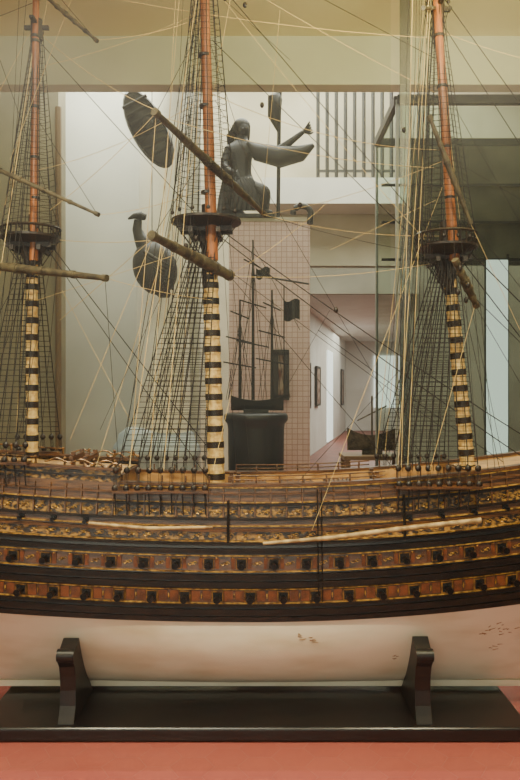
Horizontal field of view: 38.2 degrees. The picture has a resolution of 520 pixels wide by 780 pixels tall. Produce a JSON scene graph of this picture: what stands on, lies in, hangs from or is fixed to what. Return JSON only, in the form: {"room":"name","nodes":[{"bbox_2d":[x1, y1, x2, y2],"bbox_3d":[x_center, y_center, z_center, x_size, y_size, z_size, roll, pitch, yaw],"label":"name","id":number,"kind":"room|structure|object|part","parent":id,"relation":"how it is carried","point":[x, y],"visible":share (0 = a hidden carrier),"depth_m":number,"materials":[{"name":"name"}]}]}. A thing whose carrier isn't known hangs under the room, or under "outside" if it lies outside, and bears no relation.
{"room":"museum","nodes":[
{"label":"museum","id":0,"kind":"room"},
{"bbox_2d":[0,92,65,453],"bbox_3d":[-3.900,-0.390,5.400,4.950,3.600,0.200,0,0,0],"label":"wall","id":1,"kind":"structure","parent":0,"point":[8,109],"depth_m":5.30,"materials":[{"name":"beige paint"}]},
{"bbox_2d":[55,106,60,450],"bbox_3d":[-1.420,-0.290,5.280,0.041,3.400,0.041,0,0,22],"label":"trim","id":2,"kind":"structure","parent":1,"relation":"attached to","point":[57,108],"depth_m":5.26,"materials":[{"name":"brown wood"}]},
{"bbox_2d":[66,92,200,469],"bbox_3d":[-1.750,-1.790,6.250,2.500,6.400,0.150,0,0,0],"label":"wall","id":3,"kind":"structure","parent":0,"point":[114,188],"depth_m":6.17,"materials":[{"name":"white paint"}]},
{"bbox_2d":[112,426,200,469],"bbox_3d":[-0.807,0.850,5.850,0.693,1.120,0.561,0,0,0],"label":"platform","id":4,"kind":"object","parent":3,"relation":"attached to","point":[119,442],"depth_m":5.63,"materials":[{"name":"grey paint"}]},
{"bbox_2d":[135,92,189,432],"bbox_3d":[-0.757,-0.540,5.850,0.440,3.900,0.440,0,0,0],"label":"wall","id":5,"kind":"structure","parent":0,"point":[157,183],"depth_m":5.68,"materials":[{"name":"paint"}]},
{"bbox_2d":[0,0,519,35],"bbox_3d":[0.000,-2.240,1.000,10.000,0.100,7.400,0,0,0],"label":"ceiling","id":6,"kind":"structure","parent":0,"point":[100,17],"depth_m":4.40,"materials":[{"name":"paint"}]},
{"bbox_2d":[0,36,519,91],"bbox_3d":[0.000,-2.040,4.700,10.000,0.300,0.120,0,0,0],"label":"ceiling beam","id":7,"kind":"structure","parent":6,"relation":"attached to","point":[145,63],"depth_m":4.64,"materials":[{"name":"beige paint"}]},
{"bbox_2d":[229,222,309,469],"bbox_3d":[0.089,-0.080,7.300,0.756,2.980,0.600,0,0,0],"label":"wall pier","id":8,"kind":"object","parent":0,"point":[286,257],"visible":0.5,"depth_m":7.00,"materials":[{"name":"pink tile"}]},
{"bbox_2d":[239,217,310,226],"bbox_3d":[0.089,-1.590,7.300,0.796,0.040,0.640,0,0,0],"label":"cap","id":9,"kind":"object","parent":8,"relation":"on","point":[293,219],"visible":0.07,"depth_m":6.98,"materials":[{"name":"beige paint"}]},
{"bbox_2d":[217,92,314,224],"bbox_3d":[0.040,-2.212,7.123,0.933,1.373,0.503,0,0,0],"label":"bronze statue","id":10,"kind":"object","parent":9,"relation":"on","point":[279,158],"visible":0.85,"depth_m":6.99,"materials":[{"name":"metal"}]},
{"bbox_2d":[273,350,288,399],"bbox_3d":[0.195,-0.139,6.970,0.150,0.470,0.050,0,0,0],"label":"picture frame","id":11,"kind":"object","parent":8,"relation":"attached to","point":[277,390],"visible":0.56,"depth_m":6.94,"materials":[{"name":"grey wood"}]},
{"bbox_2d":[278,355,282,394],"bbox_3d":[0.195,-0.139,6.970,0.100,0.420,0.020,0,0,0],"label":"print","id":12,"kind":"object","parent":11,"relation":"attached to","point":[280,379],"depth_m":6.96},
{"bbox_2d":[310,311,344,455],"bbox_3d":[1.470,-0.140,18.400,0.100,3.100,15.471,0,0,11],"label":"wall","id":13,"kind":"structure","parent":0,"point":[318,347],"depth_m":18.75,"materials":[{"name":"white paint"}]},
{"bbox_2d":[310,363,310,408],"bbox_3d":[0.982,-0.090,15.343,0.050,0.950,0.750,0,0,11],"label":"picture frame","id":14,"kind":"object","parent":13,"relation":"attached to","point":[310,363],"visible":0.24,"depth_m":15.66,"materials":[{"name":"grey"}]},
{"bbox_2d":[315,366,320,405],"bbox_3d":[1.328,-0.090,17.167,0.050,0.900,0.750,0,0,11],"label":"picture frame","id":15,"kind":"object","parent":13,"relation":"attached to","point":[317,368],"visible":1,"depth_m":16.84,"materials":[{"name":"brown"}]},
{"bbox_2d":[318,369,319,403],"bbox_3d":[1.328,-0.090,17.167,0.020,0.850,0.700,0,0,11],"label":"print","id":16,"kind":"object","parent":15,"relation":"attached to","point":[318,369],"depth_m":17.21},
{"bbox_2d":[327,350,332,441],"bbox_3d":[1.885,0.160,20.211,0.040,2.400,1.400,0,0,11],"label":"window","id":17,"kind":"structure","parent":13,"relation":"in","point":[329,353],"depth_m":19.88,"materials":[{"name":"white glass"}]},
{"bbox_2d":[341,369,343,404],"bbox_3d":[2.654,-0.090,24.159,0.050,1.150,0.750,0,0,11],"label":"picture frame","id":18,"kind":"object","parent":13,"relation":"attached to","point":[342,370],"visible":1,"depth_m":24.07,"materials":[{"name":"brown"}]},
{"bbox_2d":[342,371,342,403],"bbox_3d":[2.654,-0.090,24.159,0.020,1.100,0.700,0,0,11],"label":"print","id":19,"kind":"object","parent":18,"relation":"attached to","point":[342,371],"depth_m":24.07},
{"bbox_2d":[310,431,400,469],"bbox_3d":[2.000,1.430,15.400,16.000,0.030,40.000,0,0,0],"label":"floor","id":20,"kind":"structure","parent":0,"point":[332,454],"depth_m":16.45,"materials":[{"name":"red tile"}]},
{"bbox_2d":[0,687,519,779],"bbox_3d":[0.000,1.415,4.300,6.000,0.003,5.600,0,0,0],"label":"tile grout","id":21,"kind":"structure","parent":20,"relation":"on","point":[7,687],"depth_m":2.85,"materials":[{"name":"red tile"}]},
{"bbox_2d":[0,686,519,779],"bbox_3d":[0.000,1.413,4.541,5.777,0.001,5.372,0,0,0],"label":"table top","id":22,"kind":"structure","parent":21,"relation":"on","point":[227,756],"depth_m":2.85,"materials":[{"name":"ceramic"}]},
{"bbox_2d":[224,412,287,470],"bbox_3d":[-0.032,0.797,6.000,0.510,1.225,0.510,0,0,0],"label":"pedestal","id":23,"kind":"object","parent":22,"relation":"on","point":[268,448],"visible":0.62,"depth_m":5.80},
{"bbox_2d":[223,240,308,412],"bbox_3d":[0.052,-0.508,6.000,0.683,1.383,0.209,0,0,0],"label":"model","id":24,"kind":"object","parent":23,"relation":"on","point":[292,307],"visible":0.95,"depth_m":5.99},
{"bbox_2d":[0,686,519,741],"bbox_3d":[-0.025,1.381,3.410,2.230,0.058,0.820,0,0,0],"label":"display base","id":25,"kind":"object","parent":22,"relation":"on","point":[27,713],"visible":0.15,"depth_m":3.11,"materials":[{"name":"black wood"}]},
{"bbox_2d":[56,638,94,724],"bbox_3d":[-0.785,1.191,3.400,0.070,0.320,0.776,0,0,0],"label":"cradle","id":26,"kind":"object","parent":25,"relation":"on","point":[75,685],"depth_m":3.07,"materials":[{"name":"brown wood"}]},
{"bbox_2d":[0,0,519,685],"bbox_3d":[0.422,-0.669,3.351,4.955,4.011,0.842,0,0,0],"label":"model","id":27,"kind":"object","parent":25,"relation":"on","point":[213,575],"visible":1,"depth_m":3.14},
{"bbox_3d":[-1.253,0.260,3.400,1.298,0.148,0.463,0,0,0],"label":"quarterdeck rail","id":28,"kind":"part","parent":27,"relation":"part of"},
{"bbox_2d":[399,636,433,724],"bbox_3d":[0.665,1.187,3.400,0.070,0.327,0.776,0,0,0],"label":"cradle","id":29,"kind":"object","parent":25,"relation":"on","point":[415,688],"depth_m":3.07,"materials":[{"name":"brown wood"}]},
{"bbox_2d":[374,94,519,465],"bbox_3d":[1.700,-0.315,5.650,1.540,3.450,0.950,0,0,0],"label":"glass showcase","id":30,"kind":"object","parent":22,"relation":"on","point":[495,220],"visible":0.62,"depth_m":6.06,"materials":[{"name":"clear glass"}]},
{"bbox_3d":[1.700,-2.010,5.650,1.540,0.060,0.950,0,0,0],"label":"frame","id":31,"kind":"part","parent":30,"relation":"part of","materials":[{"name":"grey paint"}]},
{"bbox_3d":[1.820,-1.490,6.070,1.260,0.960,0.020,0,0,0],"label":"panel","id":32,"kind":"part","parent":30,"relation":"part of","materials":[{"name":"grey fabric"}]},
{"bbox_3d":[1.896,-0.140,6.000,0.170,1.800,0.020,0,0,0],"label":"text panel","id":33,"kind":"part","parent":30,"relation":"part of","materials":[{"name":"white plastic"}]},
{"bbox_2d":[339,452,406,467],"bbox_3d":[1.135,1.030,7.600,0.620,0.760,0.500,0,0,0],"label":"wooden table","id":34,"kind":"object","parent":20,"relation":"on","point":[345,456],"visible":0.3,"depth_m":7.37,"materials":[{"name":"brown wood"}]},
{"bbox_2d":[347,396,394,453],"bbox_3d":[1.135,0.355,7.600,0.500,0.590,0.180,0,0,0],"label":"model","id":35,"kind":"object","parent":34,"relation":"on","point":[355,441],"visible":0.81,"depth_m":7.57},
{"bbox_2d":[310,267,401,340],"bbox_3d":[3.800,-1.740,18.400,8.000,0.100,15.600,0,0,0],"label":"ceiling","id":36,"kind":"structure","parent":0,"point":[359,310],"depth_m":16.57,"materials":[{"name":"white paint"}]},
{"bbox_2d":[201,92,519,470],"bbox_3d":[1.050,-1.815,10.600,11.900,6.450,0.200,0,0,0],"label":"wall","id":37,"kind":"structure","parent":0,"point":[480,121],"depth_m":10.50,"materials":[{"name":"beige paint"}]},
{"bbox_2d":[262,178,406,213],"bbox_3d":[1.135,-2.620,10.150,2.218,0.340,0.600,0,0,0],"label":"balcony slab","id":38,"kind":"object","parent":37,"relation":"attached to","point":[310,191],"visible":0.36,"depth_m":9.85,"materials":[{"name":"white paint"}]},
{"bbox_2d":[310,268,418,294],"bbox_3d":[1.373,-1.490,10.300,1.600,0.350,0.100,0,0,0],"label":"trim","id":39,"kind":"structure","parent":37,"relation":"attached to","point":[364,283],"depth_m":10.25,"materials":[{"name":"grey paint"}]},
{"bbox_2d":[345,341,400,430],"bbox_3d":[5.200,-0.140,26.100,6.500,3.100,0.100,0,0,0],"label":"wall","id":40,"kind":"structure","parent":0,"point":[356,378],"depth_m":26.05,"materials":[{"name":"white paint"}]},
{"bbox_2d":[374,356,399,407],"bbox_3d":[4.400,-0.290,26.000,0.900,1.800,0.050,0,0,0],"label":"window","id":41,"kind":"structure","parent":40,"relation":"in","point":[382,364],"depth_m":25.97,"materials":[{"name":"white glass"}]},
{"bbox_2d":[316,92,429,177],"bbox_3d":[1.492,-3.438,9.900,1.502,1.295,0.060,0,0,0],"label":"balcony railing","id":42,"kind":"object","parent":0,"point":[318,171],"depth_m":9.88,"materials":[{"name":"grey metal"}]},
{"bbox_3d":[2.000,-5.090,15.400,14.000,0.100,21.000,0,0,0],"label":"ceiling","id":43,"kind":"structure","parent":0,"visible":0},
{"bbox_2d":[121,92,173,167],"bbox_3d":[-0.740,-3.261,4.951,0.342,3.579,0.138,0,0,0],"label":"shield","id":44,"kind":"object","parent":43,"relation":"hanging from","point":[136,115],"visible":0.81,"depth_m":4.93,"materials":[{"name":"grey paint"}]},
{"bbox_2d":[128,211,176,297],"bbox_3d":[-0.733,-2.849,5.281,0.301,4.401,0.296,0,0,42],"label":"swan figurehead","id":45,"kind":"object","parent":43,"relation":"hanging from","point":[139,235],"visible":0.83,"depth_m":5.20,"materials":[{"name":"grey metal"}]}
]}

